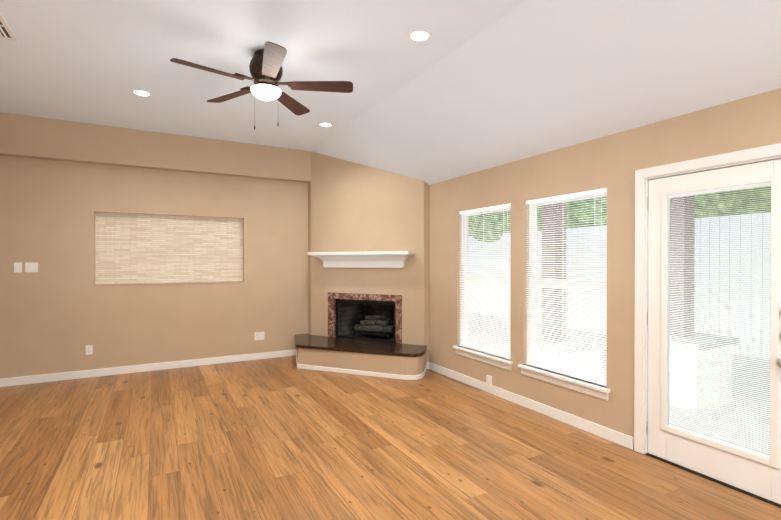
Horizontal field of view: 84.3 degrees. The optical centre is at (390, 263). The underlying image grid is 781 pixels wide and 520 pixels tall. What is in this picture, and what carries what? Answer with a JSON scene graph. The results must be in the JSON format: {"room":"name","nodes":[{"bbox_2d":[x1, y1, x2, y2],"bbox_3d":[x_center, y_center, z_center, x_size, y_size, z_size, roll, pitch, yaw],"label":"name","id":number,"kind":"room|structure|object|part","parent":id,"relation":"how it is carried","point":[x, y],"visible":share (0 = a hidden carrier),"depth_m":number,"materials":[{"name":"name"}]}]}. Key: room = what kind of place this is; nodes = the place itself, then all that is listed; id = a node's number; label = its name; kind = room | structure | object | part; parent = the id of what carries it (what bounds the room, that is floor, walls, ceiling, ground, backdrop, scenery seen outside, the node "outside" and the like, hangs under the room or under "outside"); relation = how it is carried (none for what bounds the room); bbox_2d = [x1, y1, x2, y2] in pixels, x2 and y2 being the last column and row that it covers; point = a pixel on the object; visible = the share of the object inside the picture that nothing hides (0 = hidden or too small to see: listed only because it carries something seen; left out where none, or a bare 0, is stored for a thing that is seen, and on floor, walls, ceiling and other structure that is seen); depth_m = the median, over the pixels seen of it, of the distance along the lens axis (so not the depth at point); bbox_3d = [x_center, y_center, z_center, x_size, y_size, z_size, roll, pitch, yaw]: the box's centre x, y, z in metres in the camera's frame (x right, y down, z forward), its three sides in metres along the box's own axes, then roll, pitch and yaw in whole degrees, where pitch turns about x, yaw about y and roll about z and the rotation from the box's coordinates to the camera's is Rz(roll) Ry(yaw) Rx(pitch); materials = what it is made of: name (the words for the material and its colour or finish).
{"room":"living room","nodes":[
{"label":"living room","id":0,"kind":"room"},
{"bbox_2d":[0,156,307,378],"bbox_3d":[-2.982,-0.135,5.782,3.820,3.080,0.150,0,0,-29],"label":"wall","id":1,"kind":"structure","parent":0,"point":[59,311],"depth_m":5.51,"materials":[{"name":"paint"}]},
{"bbox_2d":[14,262,21,272],"bbox_3d":[-4.294,0.051,4.976,0.070,0.115,0.011,0,0,-29],"label":"light switch","id":2,"kind":"object","parent":1,"relation":"attached to","point":[17,266],"visible":1,"depth_m":4.97,"materials":[{"name":"white plastic"}]},
{"bbox_2d":[25,262,37,271],"bbox_3d":[-4.186,0.051,5.035,0.116,0.115,0.011,0,0,-29],"label":"double light switch","id":3,"kind":"object","parent":1,"relation":"attached to","point":[31,266],"visible":1,"depth_m":5.03,"materials":[{"name":"white plastic"}]},
{"bbox_2d":[86,345,92,354],"bbox_3d":[-3.703,1.067,5.305,0.070,0.115,0.009,0,0,-29],"label":"electrical outlet","id":4,"kind":"object","parent":1,"relation":"attached to","point":[89,349],"visible":1,"depth_m":5.30,"materials":[{"name":"white plastic"}]},
{"bbox_2d":[0,349,296,386],"bbox_3d":[-2.955,1.358,5.710,3.490,0.095,0.018,0,0,-29],"label":"baseboard","id":5,"kind":"structure","parent":1,"relation":"attached to","point":[23,380],"depth_m":5.54,"materials":[{"name":"white wood"}]},
{"bbox_2d":[95,212,242,283],"bbox_3d":[-2.921,-0.188,5.838,1.775,0.905,0.020,0,0,-29],"label":"wall niche","id":6,"kind":"object","parent":1,"relation":"attached to","point":[137,248],"visible":1,"depth_m":5.78,"materials":[{"name":"beige tile"}]},
{"bbox_2d":[93,281,245,285],"bbox_3d":[-2.893,0.274,5.789,1.815,0.018,0.097,0,0,-29],"label":"sill","id":7,"kind":"structure","parent":1,"relation":"attached to","point":[168,283],"depth_m":5.69,"materials":[{"name":"paint"}]},
{"bbox_2d":[254,332,258,339],"bbox_3d":[-1.939,1.062,6.267,0.070,0.115,0.009,0,0,-29],"label":"electrical outlet","id":8,"kind":"object","parent":1,"relation":"attached to","point":[256,335],"visible":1,"depth_m":6.26,"materials":[{"name":"white plastic"}]},
{"bbox_2d":[260,332,264,339],"bbox_3d":[-1.875,1.062,6.302,0.070,0.115,0.009,0,0,-29],"label":"electrical outlet","id":9,"kind":"object","parent":1,"relation":"attached to","point":[262,335],"visible":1,"depth_m":6.30,"materials":[{"name":"white plastic"}]},
{"bbox_2d":[308,152,428,364],"bbox_3d":[-0.348,-0.138,6.278,1.280,3.080,1.800,0,0,-29],"label":"wall","id":10,"kind":"structure","parent":0,"point":[354,207],"depth_m":6.06,"materials":[{"name":"paint"}]},
{"bbox_2d":[308,251,414,267],"bbox_3d":[-0.436,-0.044,5.996,1.600,0.225,0.225,0,0,26],"label":"mantel shelf","id":11,"kind":"object","parent":10,"relation":"attached to","point":[382,259],"visible":1,"depth_m":5.96,"materials":[{"name":"white wood"}]},
{"bbox_2d":[328,292,401,342],"bbox_3d":[-0.358,0.758,6.147,1.200,0.650,0.132,0,0,26],"label":"trim","id":12,"kind":"structure","parent":10,"relation":"attached to","point":[333,297],"depth_m":6.11,"materials":[{"name":"brown stone"}]},
{"bbox_2d":[338,303,394,339],"bbox_3d":[-0.218,0.816,6.431,1.030,0.610,0.500,0,0,26],"label":"firebox","id":13,"kind":"object","parent":10,"relation":"attached to","point":[351,316],"depth_m":6.62,"materials":[{"name":"black metal"}]},
{"bbox_2d":[336,299,395,342],"bbox_3d":[-0.266,0.813,6.234,0.829,0.578,0.891,0,0,-29],"label":"fireplace insert","id":14,"kind":"object","parent":13,"relation":"in","point":[374,324],"visible":0.83,"depth_m":6.30,"materials":[{"name":"black metal"}]},
{"bbox_2d":[0,356,780,519],"bbox_3d":[-0.159,1.476,1.949,5.100,0.100,9.600,0,0,-29],"label":"floor","id":15,"kind":"structure","parent":0,"point":[281,438],"depth_m":3.17,"materials":[{"name":"brown wood"}]},
{"bbox_2d":[296,348,424,374],"bbox_3d":[-0.486,1.264,5.923,1.450,0.280,2.006,0,0,-29],"label":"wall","id":16,"kind":"structure","parent":15,"relation":"on","point":[397,365],"depth_m":5.42,"materials":[{"name":"paint"}]},
{"bbox_2d":[295,333,426,356],"bbox_3d":[-0.490,1.104,5.907,1.516,0.040,2.029,0,0,-29],"label":"hearth","id":17,"kind":"object","parent":16,"relation":"on","point":[307,341],"visible":0.98,"depth_m":5.68,"materials":[{"name":"stone"}]},
{"bbox_2d":[0,0,780,184],"bbox_3d":[-0.159,-1.352,1.933,5.100,0.845,9.600,0,0,-29],"label":"ceiling","id":18,"kind":"structure","parent":0,"point":[470,86],"depth_m":3.31,"materials":[{"name":"white paint"}]},
{"bbox_2d":[0,13,17,41],"bbox_3d":[-2.854,-1.665,2.933,0.405,0.030,0.440,0,0,-29],"label":"ceiling vent","id":19,"kind":"object","parent":18,"relation":"in","point":[6,32],"visible":1,"depth_m":3.09,"materials":[{"name":"white metal"}]},
{"bbox_2d":[131,89,151,96],"bbox_3d":[-2.433,-1.662,4.223,0.180,0.007,0.180,0,0,-29],"label":"recessed light","id":20,"kind":"object","parent":18,"relation":"in","point":[140,92],"visible":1,"depth_m":4.20,"materials":[{"name":"white glass"}]},
{"bbox_2d":[0,112,310,182],"bbox_3d":[-2.844,-1.450,5.679,3.670,0.450,0.150,0,0,-29],"label":"soffit","id":21,"kind":"structure","parent":18,"relation":"attached to","point":[23,136],"depth_m":5.45,"materials":[{"name":"paint"}]},
{"bbox_2d":[170,41,352,129],"bbox_3d":[-0.993,-1.363,3.402,1.330,0.599,1.316,0,0,-29],"label":"ceiling fan","id":22,"kind":"object","parent":18,"relation":"hanging from","point":[265,68],"visible":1,"depth_m":3.38,"materials":[{"name":"brown wood"}]},
{"bbox_3d":[-0.991,-1.520,3.429,0.518,0.285,0.513,0,0,-29],"label":"motor","id":23,"kind":"part","parent":22,"relation":"part of","materials":[{"name":"brown metal"}]},
{"bbox_3d":[-0.991,-1.341,3.439,0.236,0.072,0.236,0,0,-29],"label":"lamp shade","id":24,"kind":"part","parent":22,"relation":"part of","materials":[{"name":"white glass"}]},
{"bbox_2d":[318,122,332,126],"bbox_3d":[-0.780,-1.668,5.203,0.180,0.007,0.180,0,0,-29],"label":"recessed light","id":25,"kind":"object","parent":18,"relation":"in","point":[325,124],"visible":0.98,"depth_m":5.19,"materials":[{"name":"white"}]},
{"bbox_2d":[408,29,431,41],"bbox_3d":[0.214,-1.656,3.149,0.180,0.007,0.180,0,0,-29],"label":"recessed light","id":26,"kind":"object","parent":18,"relation":"in","point":[420,35],"visible":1,"depth_m":3.14,"materials":[{"name":"white glass"}]},
{"bbox_2d":[429,88,780,449],"bbox_3d":[2.445,0.194,2.336,0.150,2.460,7.800,0,0,-29],"label":"wall","id":27,"kind":"structure","parent":0,"point":[612,163],"depth_m":3.62,"materials":[{"name":"paint"}]},
{"bbox_2d":[296,352,632,449],"bbox_3d":[0.114,1.362,4.864,1.530,0.095,4.440,0,0,-29],"label":"baseboard","id":28,"kind":"structure","parent":27,"relation":"attached to","point":[617,437],"depth_m":4.36,"materials":[{"name":"white wood"}]},
{"bbox_2d":[453,346,512,364],"bbox_3d":[1.029,1.014,4.813,0.120,0.028,0.953,0,0,-29],"label":"window sill","id":29,"kind":"structure","parent":27,"relation":"attached to","point":[486,355],"depth_m":4.72,"materials":[{"name":"white wood"}]},
{"bbox_2d":[455,349,511,370],"bbox_3d":[1.009,1.064,4.802,0.016,0.072,0.923,0,0,-29],"label":"trim","id":30,"kind":"structure","parent":27,"relation":"attached to","point":[485,360],"depth_m":4.74,"materials":[{"name":"white wood"}]},
{"bbox_2d":[462,207,510,356],"bbox_3d":[1.108,0.190,4.852,0.060,1.620,0.883,0,0,-29],"label":"window","id":31,"kind":"structure","parent":27,"relation":"in","point":[479,213],"depth_m":5.10,"materials":[{"name":"white plastic"}]},
{"bbox_2d":[459,203,510,358],"bbox_3d":[1.041,0.188,4.815,0.045,1.612,0.871,0,0,-29],"label":"window blinds","id":32,"kind":"object","parent":31,"relation":"attached to","point":[490,208],"visible":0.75,"depth_m":4.79,"materials":[{"name":"white plastic"}]},
{"bbox_3d":[1.106,0.190,4.850,0.001,1.550,0.813,0,0,-29],"label":"window glass","id":33,"kind":"part","parent":31,"relation":"part of","materials":[{"name":"clear glass"}]},
{"bbox_2d":[486,375,491,386],"bbox_3d":[1.070,1.281,4.684,0.023,0.116,0.072,0,0,-29],"label":"electrical outlet","id":34,"kind":"object","parent":27,"relation":"attached to","point":[488,380],"visible":1,"depth_m":4.68,"materials":[{"name":"white plastic"}]},
{"bbox_2d":[518,364,609,392],"bbox_3d":[1.540,1.019,3.877,0.120,0.028,0.962,0,0,-29],"label":"window sill","id":35,"kind":"structure","parent":27,"relation":"attached to","point":[587,384],"depth_m":3.78,"materials":[{"name":"white wood"}]},
{"bbox_2d":[521,368,608,400],"bbox_3d":[1.520,1.069,3.866,0.016,0.072,0.932,0,0,-29],"label":"trim","id":36,"kind":"structure","parent":27,"relation":"attached to","point":[575,387],"depth_m":3.79,"materials":[{"name":"white wood"}]},
{"bbox_2d":[529,192,606,382],"bbox_3d":[1.619,0.195,3.915,0.060,1.620,0.892,0,0,-29],"label":"window","id":37,"kind":"structure","parent":27,"relation":"in","point":[533,237],"depth_m":4.10,"materials":[{"name":"white plastic"}]},
{"bbox_2d":[526,188,606,385],"bbox_3d":[1.552,0.193,3.879,0.045,1.612,0.880,0,0,-29],"label":"window blinds","id":38,"kind":"object","parent":37,"relation":"attached to","point":[570,196],"visible":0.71,"depth_m":3.83,"materials":[{"name":"white plastic"}]},
{"bbox_3d":[1.616,0.195,3.914,0.001,1.550,0.822,0,0,-29],"label":"window glass","id":39,"kind":"part","parent":37,"relation":"part of","materials":[{"name":"clear glass"}]},
{"bbox_2d":[634,143,780,453],"bbox_3d":[2.162,0.362,2.838,0.168,2.117,1.044,0,0,-29],"label":"door frame","id":40,"kind":"structure","parent":27,"relation":"attached to","point":[643,177],"depth_m":3.20,"materials":[{"name":"white wood"}]},
{"bbox_2d":[646,159,780,503],"bbox_3d":[2.098,0.400,2.814,0.116,2.018,0.894,0,0,-29],"label":"door","id":41,"kind":"structure","parent":27,"relation":"in","point":[753,473],"depth_m":2.88,"materials":[{"name":"white wood"}]},
{"bbox_3d":[2.070,0.391,2.822,0.074,1.755,0.854,0,0,-29],"label":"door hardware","id":42,"kind":"part","parent":41,"relation":"part of","materials":[{"name":"clear glass"}]},
{"bbox_2d":[648,453,780,504],"bbox_3d":[2.134,1.415,2.828,0.052,0.012,0.866,0,0,-29],"label":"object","id":43,"kind":"structure","parent":41,"relation":"attached to","point":[717,480],"depth_m":2.80,"materials":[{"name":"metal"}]},
{"bbox_2d":[667,182,770,455],"bbox_3d":[2.132,0.339,2.826,0.026,1.655,0.602,0,0,-29],"label":"glass pane","id":44,"kind":"object","parent":41,"relation":"attached to","point":[723,302],"depth_m":2.79,"materials":[{"name":"clear glass"}]},
{"bbox_2d":[668,182,770,457],"bbox_3d":[2.132,0.338,2.826,0.016,1.649,0.594,0,0,-29],"label":"door blinds","id":45,"kind":"object","parent":41,"relation":"attached to","point":[726,189],"visible":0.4,"depth_m":2.80,"materials":[{"name":"white plastic"}]},
{"bbox_2d":[646,453,780,507],"bbox_3d":[2.181,1.416,2.854,0.185,0.010,0.880,0,0,-29],"label":"sill","id":46,"kind":"structure","parent":27,"relation":"attached to","point":[729,486],"depth_m":2.79,"materials":[{"name":"brown metal"}]},
{"label":"outside","id":47,"kind":"structure","parent":0,"visible":0},
{"bbox_2d":[468,311,769,454],"bbox_3d":[5.785,1.466,7.467,10.620,0.100,20.000,0,0,-29],"label":"patio","id":48,"kind":"structure","parent":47,"point":[682,409],"depth_m":4.56,"materials":[{"name":"concrete"}]},
{"bbox_2d":[505,203,605,373],"bbox_3d":[2.189,0.190,5.784,0.920,2.470,0.920,0,0,-29],"label":"post","id":49,"kind":"object","parent":48,"relation":"on","point":[553,219],"depth_m":5.69,"materials":[{"name":"brown"}]},
{"bbox_2d":[468,212,770,358],"bbox_3d":[5.215,0.332,7.150,0.080,2.170,20.000,0,0,-29],"label":"fence","id":50,"kind":"object","parent":48,"relation":"on","point":[755,268],"depth_m":7.02,"materials":[{"name":"paint"}]},
{"bbox_2d":[669,195,738,411],"bbox_3d":[3.068,0.196,4.589,0.760,2.470,0.760,0,0,-29],"label":"post","id":51,"kind":"object","parent":48,"relation":"on","point":[691,227],"depth_m":4.46,"materials":[{"name":"brown"}]},
{"bbox_2d":[469,186,770,241],"bbox_3d":[7.520,-2.068,8.663,6.804,5.827,21.834,0,0,-29],"label":"trees","id":52,"kind":"object","parent":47,"point":[697,205],"depth_m":10.63,"materials":[{"name":"green plant"}]}
]}

